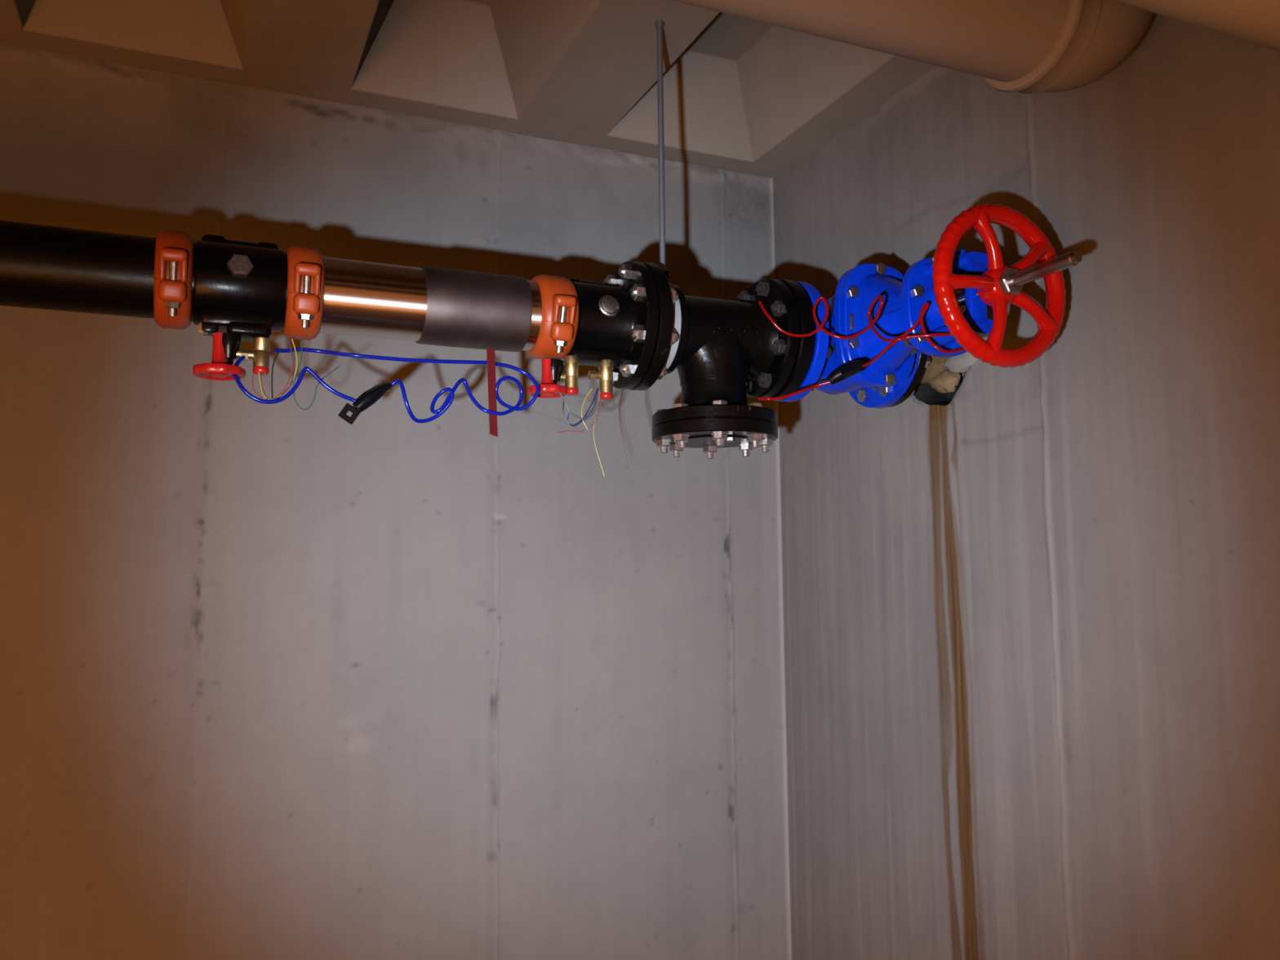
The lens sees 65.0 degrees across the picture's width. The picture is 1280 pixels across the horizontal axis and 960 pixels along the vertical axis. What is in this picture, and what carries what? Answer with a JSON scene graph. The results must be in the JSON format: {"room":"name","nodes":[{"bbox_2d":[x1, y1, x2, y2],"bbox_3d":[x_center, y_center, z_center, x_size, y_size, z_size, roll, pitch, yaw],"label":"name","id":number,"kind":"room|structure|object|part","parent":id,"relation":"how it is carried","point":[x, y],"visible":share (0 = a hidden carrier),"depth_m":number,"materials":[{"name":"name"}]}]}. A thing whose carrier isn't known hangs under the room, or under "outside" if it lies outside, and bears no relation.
{"room":"utility area","nodes":[
{"label":"utility area","id":0,"kind":"room"},
{"bbox_2d":[251,336,338,409],"bbox_3d":[-0.506,-0.163,1.474,0.121,0.123,0.026,2,-6,-24],"label":"sensor","id":1,"kind":"object","parent":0,"point":[261,345],"visible":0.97,"depth_m":1.45,"materials":[{"name":"gold metal"}]},
{"bbox_2d":[192,332,253,381],"bbox_3d":[-0.598,-0.178,1.430,0.070,0.061,0.072,-2,-6,16],"label":"valve","id":2,"kind":"object","parent":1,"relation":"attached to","point":[226,346],"visible":0.99,"depth_m":1.42,"materials":[{"name":"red metal"}]},
{"bbox_3d":[-0.599,-0.181,1.430,0.025,0.055,0.025,2,-6,-24],"label":"valve stem","id":3,"kind":"part","parent":2,"relation":"part of","materials":[{"name":"red plastic"}]},
{"bbox_2d":[191,234,288,342],"bbox_3d":[-0.589,-0.281,1.475,0.132,0.158,0.135,2,-6,-24],"label":"pipe fitting","id":4,"kind":"object","parent":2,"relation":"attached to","point":[239,288],"visible":0.87,"depth_m":1.43,"materials":[{"name":"black metal"}]},
{"bbox_2d":[153,230,193,329],"bbox_3d":[-0.670,-0.287,1.445,0.048,0.139,0.177,2,-6,-24],"label":"coupling","id":5,"kind":"object","parent":4,"relation":"attached to","point":[174,250],"visible":0.97,"depth_m":1.39,"materials":[{"name":"orange paint"}]},
{"bbox_2d":[0,220,155,318],"bbox_3d":[-1.431,-0.312,1.111,1.660,0.114,0.114,2,-6,-24],"label":"pipe","id":6,"kind":"object","parent":5,"relation":"attached to","point":[42,267],"visible":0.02,"depth_m":1.36,"materials":[{"name":"black metal"}]},
{"bbox_2d":[282,244,324,340],"bbox_3d":[-0.510,-0.282,1.516,0.051,0.139,0.177,2,-6,-24],"label":"coupling","id":7,"kind":"object","parent":4,"relation":"attached to","point":[306,273],"visible":0.9,"depth_m":1.46,"materials":[{"name":"orange paint"}]},
{"bbox_2d":[235,347,253,360],"bbox_3d":[-0.570,-0.181,1.447,0.026,0.016,0.018,2,-6,-24],"label":"outlet","id":8,"kind":"object","parent":2,"relation":"attached to","point":[249,354],"depth_m":1.44,"materials":[{"name":"gold metal"}]},
{"bbox_2d":[0,42,793,959],"bbox_3d":[-1.007,0.467,1.891,3.110,2.660,0.158,2,-6,-24],"label":"wall","id":9,"kind":"structure","parent":0,"point":[282,680],"depth_m":2.04,"materials":[{"name":"concrete"}]},
{"bbox_2d":[0,0,936,178],"bbox_3d":[-0.448,-1.079,0.736,3.110,0.300,2.900,2,-6,-24],"label":"ceiling","id":10,"kind":"structure","parent":0,"point":[744,95],"depth_m":2.06,"materials":[{"name":"paint"}]},
{"bbox_2d":[654,19,688,374],"bbox_3d":[0.040,-0.508,1.784,0.018,0.646,0.157,2,-6,-24],"label":"rod","id":11,"kind":"object","parent":10,"relation":"hanging from","point":[660,24],"visible":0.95,"depth_m":1.78,"materials":[{"name":"metal"}]},
{"bbox_2d":[568,261,679,389],"bbox_3d":[-0.052,-0.267,1.719,0.175,0.218,0.218,2,-6,-24],"label":"adapter","id":12,"kind":"object","parent":11,"relation":"hanging from","point":[619,316],"visible":0.73,"depth_m":1.66,"materials":[{"name":"black metal"}]},
{"bbox_2d":[527,358,566,398],"bbox_3d":[-0.150,-0.168,1.647,0.065,0.058,0.072,-3,-6,22],"label":"valve","id":13,"kind":"object","parent":12,"relation":"attached to","point":[552,369],"visible":0.87,"depth_m":1.64,"materials":[{"name":"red metal"}]},
{"bbox_3d":[-0.152,-0.171,1.644,0.025,0.052,0.025,2,-6,-24],"label":"valve stem","id":14,"kind":"part","parent":13,"relation":"part of","materials":[{"name":"red plastic"}]},
{"bbox_2d":[560,372,564,382],"bbox_3d":[-0.123,-0.170,1.661,0.026,0.016,0.018,2,-6,-24],"label":"outlet","id":15,"kind":"object","parent":13,"relation":"attached to","point":[562,374],"depth_m":1.65,"materials":[{"name":"gold metal"}]},
{"bbox_2d":[525,274,579,359],"bbox_3d":[-0.151,-0.270,1.673,0.063,0.141,0.178,2,-6,-24],"label":"coupling","id":16,"kind":"object","parent":12,"relation":"attached to","point":[557,336],"visible":0.69,"depth_m":1.61,"materials":[{"name":"orange paint"}]},
{"bbox_2d":[319,257,542,351],"bbox_3d":[-0.333,-0.276,1.595,0.348,0.123,0.123,2,-6,-24],"label":"pipe","id":17,"kind":"object","parent":16,"relation":"attached to","point":[429,305],"visible":0.83,"depth_m":1.55,"materials":[{"name":"silver metal"}]},
{"bbox_2d":[231,347,539,429],"bbox_3d":[-0.367,-0.132,1.501,0.452,0.124,0.050,1,-6,-20],"label":"cable","id":18,"kind":"object","parent":17,"relation":"hanging from","point":[372,395],"visible":1,"depth_m":1.50,"materials":[{"name":"blue plastic"}]},
{"bbox_3d":[-0.497,-0.144,1.458,0.178,0.078,0.036,2,-6,-24],"label":"cord","id":19,"kind":"part","parent":18,"relation":"part of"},
{"bbox_2d":[486,348,497,436],"bbox_3d":[-0.230,-0.136,1.560,0.018,0.138,0.004,1,-6,-12],"label":"strap","id":20,"kind":"object","parent":17,"relation":"hanging from","point":[490,352],"visible":1,"depth_m":1.56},
{"bbox_2d":[563,355,579,395],"bbox_3d":[-0.113,-0.172,1.649,0.026,0.063,0.026,2,-6,-24],"label":"sensor","id":21,"kind":"object","parent":12,"relation":"attached to","point":[571,362],"visible":1,"depth_m":1.64,"materials":[{"name":"gold metal"}]},
{"bbox_2d":[531,359,613,475],"bbox_3d":[-0.110,-0.104,1.644,0.143,0.194,0.026,2,-6,-24],"label":"sensor","id":22,"kind":"object","parent":12,"relation":"attached to","point":[606,366],"visible":0.99,"depth_m":1.66,"materials":[{"name":"gold metal"}]},
{"bbox_2d":[618,387,631,466],"bbox_3d":[-0.025,-0.089,1.679,0.022,0.131,0.003,2,-6,-24],"label":"wire","id":23,"kind":"object","parent":12,"relation":"hanging from","point":[622,388],"visible":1,"depth_m":1.68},
{"bbox_2d":[629,262,673,391],"bbox_3d":[0.001,-0.266,1.742,0.023,0.220,0.220,2,-6,-24],"label":"flange","id":24,"kind":"object","parent":12,"relation":"attached to","point":[664,297],"visible":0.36,"depth_m":1.65,"materials":[{"name":"black metal"}]},
{"bbox_3d":[0.038,-0.598,1.792,0.011,0.466,0.011,2,-6,-24],"label":"rod","id":25,"kind":"part","parent":11,"relation":"part of","materials":[{"name":"metal"}]},
{"bbox_2d":[664,283,681,369],"bbox_3d":[0.025,-0.265,1.753,0.028,0.162,0.162,2,-6,-24],"label":"ring","id":26,"kind":"object","parent":11,"relation":"hanging from","point":[677,324],"visible":0.16,"depth_m":1.69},
{"bbox_2d":[671,0,1153,93],"bbox_3d":[-0.567,-0.761,0.925,2.864,0.354,0.195,2,-6,-24],"label":"pipe","id":27,"kind":"object","parent":10,"relation":"attached to","point":[1026,46],"visible":1,"depth_m":1.32,"materials":[{"name":"orange plastic"}]},
{"bbox_2d":[983,0,1101,93],"bbox_3d":[0.557,-0.645,1.413,0.050,0.195,0.195,2,-6,-24],"label":"socket","id":28,"kind":"object","parent":27,"relation":"attached to","point":[1077,30],"depth_m":1.36,"materials":[{"name":"orange plastic"}]},
{"bbox_2d":[651,400,777,458],"bbox_3d":[0.132,-0.087,1.782,0.223,0.077,0.223,2,-6,-24],"label":"flange","id":29,"kind":"object","parent":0,"point":[709,434],"visible":0.91,"depth_m":1.71,"materials":[{"name":"black metal"}]},
{"bbox_2d":[651,278,831,427],"bbox_3d":[0.168,-0.232,1.813,0.304,0.278,0.222,2,-6,-24],"label":"pipe fitting","id":30,"kind":"object","parent":29,"relation":"on","point":[733,352],"visible":0.8,"depth_m":1.75,"materials":[{"name":"black metal"}]},
{"bbox_2d":[774,13,1279,959],"bbox_3d":[0.974,0.376,1.175,0.169,2.660,2.820,2,-6,-24],"label":"wall","id":31,"kind":"structure","parent":0,"point":[1032,611],"depth_m":1.67,"materials":[{"name":"concrete"}]},
{"bbox_2d":[886,351,965,407],"bbox_3d":[0.549,-0.248,1.984,0.162,0.216,0.216,2,-6,-24],"label":"pipe","id":32,"kind":"object","parent":31,"relation":"attached to","point":[923,375],"visible":0.11,"depth_m":1.93,"materials":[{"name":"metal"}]},
{"bbox_2d":[780,203,1082,408],"bbox_3d":[0.476,-0.275,1.700,0.285,0.252,0.695,2,-6,-24],"label":"valve","id":33,"kind":"object","parent":32,"relation":"attached to","point":[957,286],"visible":0.92,"depth_m":1.57,"materials":[{"name":"blue metal"}]},
{"bbox_3d":[0.371,-0.277,1.753,0.012,0.030,0.004,2,-6,-24],"label":"rating plate","id":34,"kind":"part","parent":33,"relation":"part of","materials":[{"name":"grey metal"}]},
{"bbox_2d":[758,294,964,400],"bbox_3d":[0.365,-0.233,1.649,0.355,0.184,0.092,-5,-7,35],"label":"cable","id":35,"kind":"object","parent":33,"relation":"hanging from","point":[847,370],"visible":0.97,"depth_m":1.67,"materials":[{"name":"red plastic"}]},
{"bbox_3d":[0.264,-0.151,1.706,0.127,0.036,0.018,0,-6,-5],"label":"cord","id":36,"kind":"part","parent":35,"relation":"part of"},
{"bbox_3d":[0.364,-0.255,1.651,0.351,0.139,0.081,-5,-7,39],"label":"cord","id":37,"kind":"part","parent":35,"relation":"part of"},
{"bbox_3d":[0.540,-0.292,1.525,0.020,0.020,0.315,2,-6,-24],"label":"stem","id":38,"kind":"part","parent":33,"relation":"part of","materials":[{"name":"metal"}]},
{"bbox_2d":[1112,0,1279,51],"bbox_3d":[-0.400,-0.622,0.655,2.960,0.150,0.150,2,-6,-24],"label":"pipe","id":39,"kind":"object","parent":31,"relation":"attached to","point":[1257,22],"visible":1,"depth_m":1.11,"materials":[{"name":"orange plastic"}]}
]}

